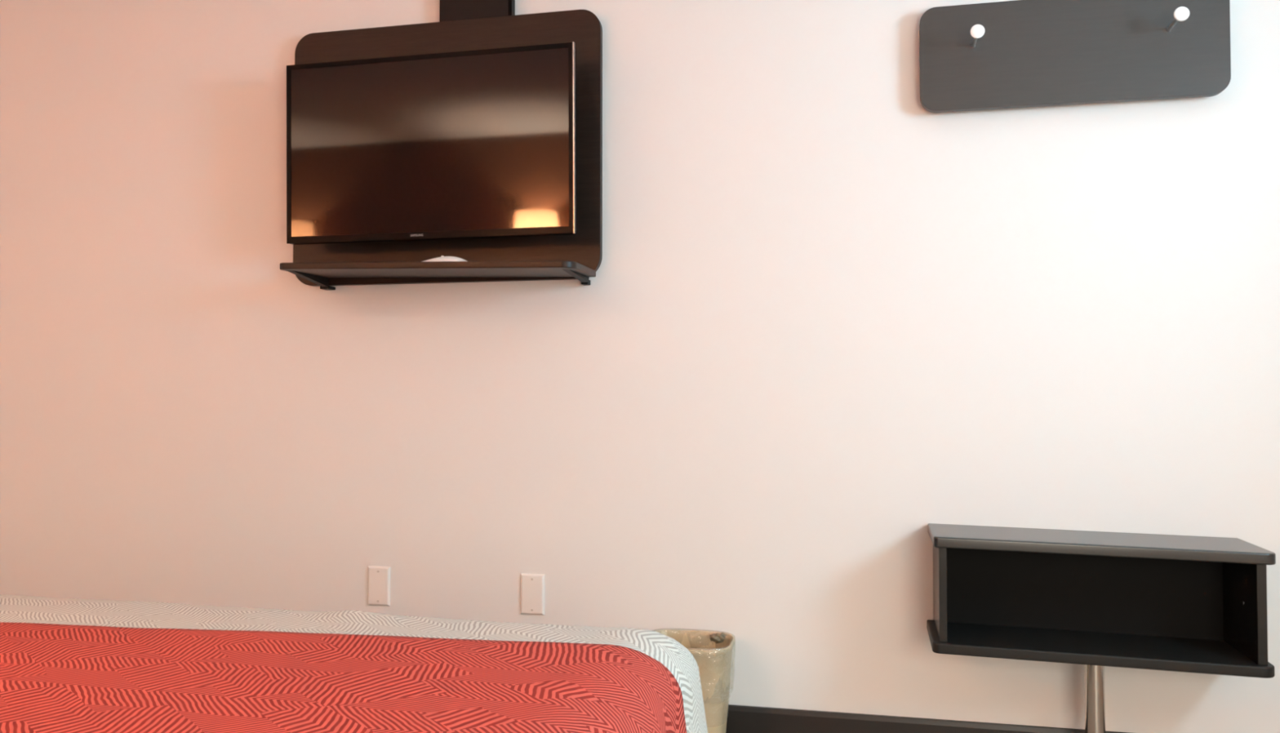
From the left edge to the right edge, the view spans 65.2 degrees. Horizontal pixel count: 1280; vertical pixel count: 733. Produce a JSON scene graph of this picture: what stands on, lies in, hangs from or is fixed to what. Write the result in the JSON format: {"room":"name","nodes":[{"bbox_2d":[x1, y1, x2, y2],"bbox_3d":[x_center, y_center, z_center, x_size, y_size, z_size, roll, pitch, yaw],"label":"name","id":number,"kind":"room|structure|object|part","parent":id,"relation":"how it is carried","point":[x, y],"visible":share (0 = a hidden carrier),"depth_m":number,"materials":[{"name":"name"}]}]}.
{"room":"hotel room","nodes":[
{"label":"hotel room","id":0,"kind":"room"},
{"bbox_2d":[0,0,1279,732],"bbox_3d":[-0.467,-0.164,2.964,5.710,2.400,0.120,0,-2,13],"label":"wall","id":1,"kind":"structure","parent":0,"point":[827,317],"depth_m":2.76,"materials":[{"name":"white paint"}]},
{"bbox_2d":[368,565,390,605],"bbox_3d":[-0.770,0.647,2.946,0.070,0.114,0.009,0,-2,13],"label":"cover plate","id":2,"kind":"object","parent":1,"relation":"attached to","point":[379,577],"visible":1,"depth_m":2.94,"materials":[{"name":"white plastic"}]},
{"bbox_2d":[280,9,602,290],"bbox_3d":[-0.596,-0.618,2.809,0.954,0.775,0.262,0,-2,13],"label":"wall panel","id":3,"kind":"object","parent":1,"relation":"attached to","point":[578,256],"visible":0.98,"depth_m":2.84,"materials":[{"name":"brown laminate"}]},
{"bbox_2d":[286,41,577,244],"bbox_3d":[-0.583,-0.610,2.833,0.860,0.514,0.129,0,-2,13],"label":"television","id":4,"kind":"object","parent":3,"relation":"attached to","point":[477,144],"visible":1,"depth_m":2.77,"materials":[{"name":"black plastic"}]},
{"bbox_3d":[-0.177,-0.614,2.685,0.002,0.514,0.022,0,-2,13],"label":"edge trim","id":5,"kind":"part","parent":4,"relation":"part of","materials":[{"name":"silver metal"}]},
{"bbox_2d":[280,260,595,278],"bbox_3d":[-0.562,-0.268,2.772,0.852,0.037,0.222,0,-2,13],"label":"shelf","id":6,"kind":"object","parent":3,"relation":"attached to","point":[491,268],"depth_m":2.72,"materials":[{"name":"brown laminate"}]},
{"bbox_2d":[421,255,466,262],"bbox_3d":[-0.543,-0.290,2.728,0.166,0.023,0.044,0,-2,13],"label":"remote control","id":7,"kind":"object","parent":3,"relation":"on","point":[442,258],"visible":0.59,"depth_m":2.71,"materials":[{"name":"white plastic"}]},
{"bbox_2d":[439,0,515,22],"bbox_3d":[-0.472,-1.185,2.909,0.224,0.363,0.039,0,-2,13],"label":"cover","id":8,"kind":"object","parent":1,"relation":"attached to","point":[449,10],"visible":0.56,"depth_m":2.89,"materials":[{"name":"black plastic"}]},
{"bbox_2d":[520,573,544,614],"bbox_3d":[-0.305,0.647,2.840,0.070,0.114,0.009,0,-2,13],"label":"cover plate","id":9,"kind":"object","parent":1,"relation":"attached to","point":[532,585],"visible":1,"depth_m":2.84,"materials":[{"name":"white plastic"}]},
{"bbox_2d":[725,704,1131,732],"bbox_3d":[-0.482,0.977,2.868,5.470,0.113,0.016,0,-2,13],"label":"baseboard","id":10,"kind":"structure","parent":1,"relation":"attached to","point":[740,718],"depth_m":2.63,"materials":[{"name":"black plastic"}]},
{"bbox_2d":[919,0,1231,113],"bbox_3d":[1.074,-0.797,2.483,0.728,0.271,0.161,0,-2,13],"label":"coat rack","id":11,"kind":"object","parent":1,"relation":"attached to","point":[1018,54],"visible":1,"depth_m":2.51,"materials":[{"name":"grey laminate"}]},
{"bbox_3d":[-0.854,1.042,1.241,5.710,0.100,3.590,0,-2,13],"label":"floor","id":12,"kind":"structure","parent":0,"visible":0},
{"bbox_2d":[0,594,707,732],"bbox_3d":[-1.139,0.457,0.848,2.130,1.050,2.426,0,-2,13],"label":"bed","id":13,"kind":"object","parent":12,"relation":"on","point":[68,665],"visible":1,"depth_m":1.47,"materials":[{"name":"red fabric"}]},
{"bbox_2d":[655,629,734,732],"bbox_3d":[0.126,0.861,2.602,0.238,0.331,0.204,0,-2,13],"label":"wastebasket","id":14,"kind":"object","parent":12,"relation":"on","point":[712,651],"visible":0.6,"depth_m":2.52,"materials":[{"name":"beige plastic"}]},
{"bbox_2d":[926,523,1275,732],"bbox_3d":[1.076,0.712,2.397,0.735,0.618,0.251,0,-2,13],"label":"desk","id":15,"kind":"object","parent":12,"relation":"on","point":[1095,600],"visible":1,"depth_m":2.44,"materials":[{"name":"black wood"}]},
{"bbox_3d":[0.744,0.543,2.484,0.018,0.224,0.237,0,-2,13],"label":"panel","id":16,"kind":"part","parent":15,"relation":"part of","materials":[{"name":"black laminate"}]},
{"bbox_3d":[1.100,0.551,2.517,0.660,0.237,0.015,0,-2,13],"label":"panel","id":17,"kind":"part","parent":15,"relation":"part of","materials":[{"name":"black laminate"}]},
{"bbox_3d":[1.086,0.853,2.387,0.150,0.336,0.150,0,-2,13],"label":"post","id":18,"kind":"part","parent":15,"relation":"part of","materials":[{"name":"silver metal"}]},
{"bbox_2d":[926,619,1275,678],"bbox_3d":[1.074,0.672,2.398,0.731,0.040,0.251,0,-2,13],"label":"shelf","id":19,"kind":"object","parent":15,"relation":"attached to","point":[1201,650],"depth_m":2.36,"materials":[{"name":"black laminate"}]},
{"bbox_3d":[1.406,0.553,2.333,0.020,0.224,0.237,0,-2,13],"label":"panel","id":20,"kind":"part","parent":15,"relation":"part of","materials":[{"name":"black laminate"}]}
]}

